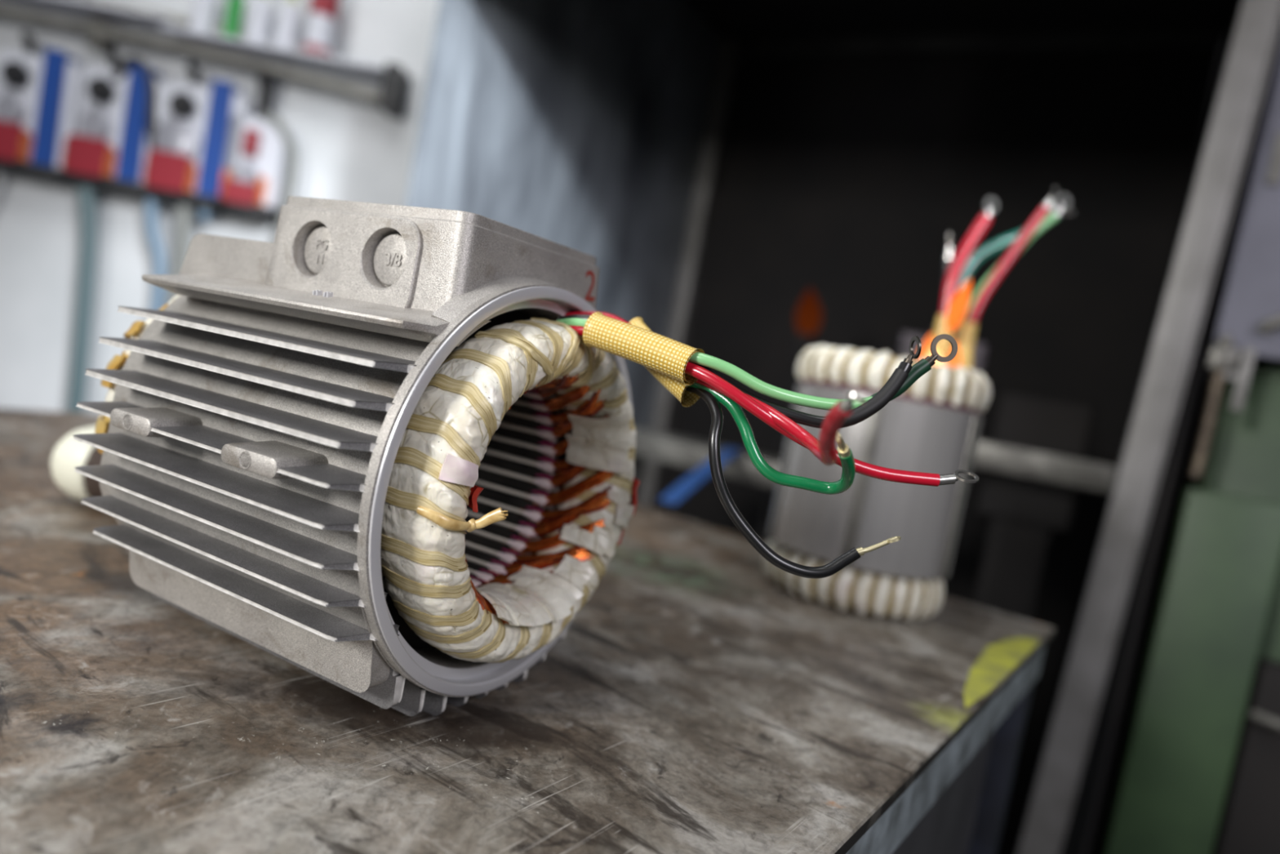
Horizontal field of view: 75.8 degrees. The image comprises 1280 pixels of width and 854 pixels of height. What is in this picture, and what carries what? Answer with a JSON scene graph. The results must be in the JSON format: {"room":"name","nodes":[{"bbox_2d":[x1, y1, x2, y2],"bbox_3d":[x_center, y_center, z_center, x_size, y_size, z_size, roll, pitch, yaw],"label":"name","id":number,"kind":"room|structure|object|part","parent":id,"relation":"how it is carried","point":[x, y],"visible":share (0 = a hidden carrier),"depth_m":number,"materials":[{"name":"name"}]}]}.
{"room":"repair workshop","nodes":[
{"label":"repair workshop","id":0,"kind":"room"},
{"bbox_2d":[0,0,439,413],"bbox_3d":[-1.480,-0.790,1.862,2.860,2.900,0.060,11,3,0],"label":"wall","id":1,"kind":"structure","parent":0,"point":[348,148],"depth_m":1.84,"materials":[{"name":"white paint"}]},
{"bbox_2d":[0,31,84,186],"bbox_3d":[-1.366,-0.573,1.800,0.238,0.568,0.080,11,3,0],"label":"wall dispenser","id":2,"kind":"object","parent":1,"relation":"attached to","point":[40,95],"visible":0.88,"depth_m":1.77,"materials":[{"name":"grey plastic"}]},
{"bbox_3d":[-1.340,-0.756,1.766,0.056,0.056,0.032,11,3,0],"label":"knob","id":3,"kind":"part","parent":2,"relation":"part of","materials":[{"name":"black plastic"}]},
{"bbox_2d":[61,47,165,413],"bbox_3d":[-1.176,-0.391,1.808,0.190,0.856,0.080,11,3,0],"label":"wall dispenser","id":4,"kind":"object","parent":1,"relation":"attached to","point":[119,110],"visible":0.88,"depth_m":1.77,"materials":[{"name":"grey plastic"}]},
{"bbox_3d":[-1.156,-0.722,1.765,0.056,0.056,0.032,11,3,0],"label":"knob","id":5,"kind":"part","parent":4,"relation":"part of","materials":[{"name":"black plastic"}]},
{"bbox_2d":[142,62,256,310],"bbox_3d":[-1.000,-0.409,1.805,0.187,0.756,0.080,11,3,0],"label":"wall dispenser","id":6,"kind":"object","parent":1,"relation":"attached to","point":[185,166],"visible":0.8,"depth_m":1.77,"materials":[{"name":"grey plastic"}]},
{"bbox_3d":[-0.981,-0.689,1.764,0.056,0.056,0.032,11,3,0],"label":"knob","id":7,"kind":"part","parent":6,"relation":"part of","materials":[{"name":"black plastic"}]},
{"bbox_2d":[0,0,410,119],"bbox_3d":[-1.265,-0.905,1.762,1.540,0.175,0.120,11,3,0],"label":"wall shelf","id":8,"kind":"object","parent":1,"relation":"attached to","point":[101,15],"visible":0.93,"depth_m":1.76,"materials":[{"name":"grey metal"}]},
{"bbox_2d":[189,0,219,34],"bbox_3d":[-0.926,-0.894,1.753,0.048,0.135,0.048,11,3,0],"label":"bottle","id":9,"kind":"object","parent":8,"relation":"on","point":[204,15],"visible":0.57,"depth_m":1.74,"materials":[{"name":"grey plastic"}]},
{"bbox_2d":[222,0,245,38],"bbox_3d":[-0.862,-0.895,1.752,0.034,0.160,0.034,11,3,0],"label":"glass bottle","id":10,"kind":"object","parent":8,"relation":"on","point":[234,12],"visible":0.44,"depth_m":1.74,"materials":[{"name":"green"}]},
{"bbox_3d":[-1.264,-0.937,1.770,1.531,0.113,0.020,11,3,0],"label":"rail","id":11,"kind":"part","parent":8,"relation":"part of","materials":[{"name":"grey metal"}]},
{"bbox_2d":[244,0,274,44],"bbox_3d":[-0.808,-0.872,1.752,0.048,0.135,0.048,11,3,0],"label":"bottle","id":12,"kind":"object","parent":8,"relation":"on","point":[261,14],"visible":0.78,"depth_m":1.73,"materials":[{"name":"grey plastic"}]},
{"bbox_2d":[272,0,302,48],"bbox_3d":[-0.749,-0.861,1.752,0.048,0.135,0.048,11,3,0],"label":"bottle","id":13,"kind":"object","parent":8,"relation":"on","point":[288,21],"visible":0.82,"depth_m":1.73,"materials":[{"name":"grey plastic"}]},
{"bbox_2d":[302,0,340,55],"bbox_3d":[-0.676,-0.870,1.751,0.057,0.180,0.057,11,3,0],"label":"spray can","id":14,"kind":"object","parent":8,"relation":"on","point":[322,15],"visible":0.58,"depth_m":1.73,"materials":[{"name":"white metal"}]},
{"bbox_2d":[197,72,297,223],"bbox_3d":[-0.864,-0.464,1.801,0.204,0.614,0.078,11,3,0],"label":"wall dispenser","id":15,"kind":"object","parent":1,"relation":"attached to","point":[264,176],"visible":0.83,"depth_m":1.78,"materials":[{"name":"grey plastic"}]},
{"bbox_2d":[1087,36,1236,853],"bbox_3d":[1.851,-0.148,1.524,3.900,2.900,0.060,12,4,28],"label":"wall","id":16,"kind":"structure","parent":0,"point":[1202,374],"depth_m":1.84,"materials":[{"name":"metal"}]},
{"bbox_3d":[-0.748,0.914,0.794,7.700,0.050,6.200,12,4,28],"label":"floor","id":17,"kind":"structure","parent":0,"visible":0},
{"bbox_2d":[0,408,1054,853],"bbox_3d":[-0.369,0.509,0.582,0.905,0.908,1.000,13,4,34],"label":"workbench","id":18,"kind":"object","parent":17,"relation":"on","point":[695,703],"visible":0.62,"depth_m":0.34,"materials":[{"name":"metal"}]},
{"bbox_2d":[50,426,102,501],"bbox_3d":[-0.327,0.030,0.535,0.113,0.052,0.052,11,3,10],"label":"cylinder","id":19,"kind":"object","parent":18,"relation":"on","point":[69,453],"visible":0.32,"depth_m":0.52,"materials":[{"name":"white plastic"}]},
{"bbox_2d":[72,195,978,715],"bbox_3d":[-0.059,0.018,0.348,0.362,0.203,0.199,12,5,28],"label":"motor housing","id":20,"kind":"object","parent":18,"relation":"on","point":[386,452],"visible":1,"depth_m":0.31,"materials":[{"name":"metal"}]},
{"bbox_2d":[763,186,1075,621],"bbox_3d":[0.228,-0.040,0.689,0.179,0.376,0.190,12,4,28],"label":"motor stator","id":21,"kind":"object","parent":18,"relation":"on","point":[934,426],"visible":0.84,"depth_m":0.62,"materials":[{"name":"metal"}]},
{"bbox_2d":[916,278,971,368],"bbox_3d":[0.251,-0.080,0.668,0.035,0.090,0.025,9,4,-30],"label":"flame","id":22,"kind":"object","parent":21,"relation":"on","point":[957,306],"visible":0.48,"depth_m":0.67,"materials":[{"name":"orange"}]},
{"bbox_3d":[-0.016,0.553,0.345,0.006,0.818,0.910,13,4,34],"label":"panel","id":23,"kind":"part","parent":18,"relation":"part of","materials":[{"name":"grey metal"}]},
{"bbox_3d":[0.245,0.625,0.733,0.030,0.888,0.032,13,4,34],"label":"leg","id":24,"kind":"part","parent":18,"relation":"part of","materials":[{"name":"paint"}]},
{"bbox_2d":[634,426,782,495],"bbox_3d":[0.126,0.525,1.392,0.600,0.963,0.150,12,4,28],"label":"metal bar","id":25,"kind":"object","parent":17,"relation":"on","point":[685,451],"visible":0.13,"depth_m":1.36,"materials":[{"name":"metal"}]},
{"bbox_3d":[-0.091,0.493,1.566,0.030,0.925,0.030,12,4,28],"label":"leg","id":26,"kind":"part","parent":25,"relation":"part of","materials":[{"name":"grey metal"}]},
{"bbox_2d":[659,447,742,505],"bbox_3d":[0.100,0.065,1.187,0.029,0.059,0.380,12,4,18],"label":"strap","id":27,"kind":"object","parent":25,"relation":"hanging from","point":[682,489],"visible":0.87,"depth_m":1.09,"materials":[{"name":"blue"}]},
{"bbox_2d":[897,328,989,373],"bbox_3d":[0.452,-0.026,1.279,0.130,0.250,0.086,12,4,22],"label":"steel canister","id":28,"kind":"object","parent":25,"relation":"on","point":[980,349],"visible":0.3,"depth_m":1.25,"materials":[{"name":"grey metal"}]},
{"bbox_2d":[760,286,822,542],"bbox_3d":[0.231,0.357,1.677,0.120,1.296,0.120,12,4,28],"label":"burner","id":29,"kind":"object","parent":17,"relation":"on","point":[808,317],"visible":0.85,"depth_m":1.64,"materials":[{"name":"metal"}]},
{"bbox_2d":[404,0,1279,853],"bbox_3d":[0.316,-0.027,1.517,1.133,2.100,1.030,12,4,28],"label":"booth","id":30,"kind":"object","parent":17,"relation":"on","point":[717,162],"visible":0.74,"depth_m":1.78,"materials":[{"name":"metal"}]},
{"bbox_3d":[0.062,-0.038,2.189,0.040,1.950,0.045,12,4,28],"label":"corner post","id":31,"kind":"part","parent":30,"relation":"part of","materials":[{"name":"black metal"}]},
{"bbox_3d":[0.708,-0.875,1.880,1.047,0.035,0.040,12,4,28],"label":"rail","id":32,"kind":"part","parent":30,"relation":"part of","materials":[{"name":"black metal"}]},
{"bbox_3d":[0.527,0.047,1.169,0.260,0.038,0.030,12,4,28],"label":"sill rail","id":33,"kind":"part","parent":30,"relation":"part of","materials":[{"name":"metal"}]},
{"bbox_3d":[0.602,0.058,0.992,0.115,2.100,0.040,12,4,28],"label":"post","id":34,"kind":"part","parent":30,"relation":"part of","materials":[{"name":"grey metal"}]},
{"bbox_2d":[1201,35,1279,368],"bbox_3d":[0.951,-0.429,0.938,0.370,0.758,0.142,12,4,28],"label":"wall","id":35,"kind":"structure","parent":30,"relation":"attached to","point":[1246,305],"depth_m":0.99,"materials":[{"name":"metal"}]},
{"bbox_2d":[1189,334,1256,478],"bbox_3d":[0.691,-0.022,0.982,0.044,0.172,0.040,12,4,28],"label":"latch","id":36,"kind":"object","parent":35,"relation":"attached to","point":[1222,358],"visible":1,"depth_m":0.97,"materials":[{"name":"metal"}]},
{"bbox_3d":[0.676,-0.004,0.978,0.013,0.130,0.011,12,4,28],"label":"rod","id":37,"kind":"part","parent":36,"relation":"part of","materials":[{"name":"brown metal"}]},
{"bbox_3d":[0.812,-0.152,0.933,0.159,0.108,0.024,12,4,28],"label":"handle","id":38,"kind":"part","parent":35,"relation":"part of","materials":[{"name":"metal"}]},
{"bbox_2d":[973,391,1098,620],"bbox_3d":[0.519,0.516,1.290,0.136,1.135,0.106,12,4,25],"label":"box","id":39,"kind":"object","parent":17,"relation":"on","point":[1024,510],"visible":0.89,"depth_m":1.23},
{"bbox_2d":[1095,362,1279,853],"bbox_3d":[0.819,0.545,1.089,0.356,1.212,0.371,12,4,28],"label":"machine","id":40,"kind":"object","parent":17,"relation":"on","point":[1197,771],"visible":0.96,"depth_m":0.99,"materials":[{"name":"paint"}]},
{"bbox_3d":[0.753,0.658,0.971,0.176,0.740,0.052,12,4,28],"label":"access panel","id":41,"kind":"part","parent":40,"relation":"part of","materials":[{"name":"metal"}]},
{"bbox_3d":[0.737,0.341,0.945,0.057,0.012,0.025,12,4,28],"label":"handle","id":42,"kind":"part","parent":40,"relation":"part of","materials":[{"name":"metal"}]}
]}

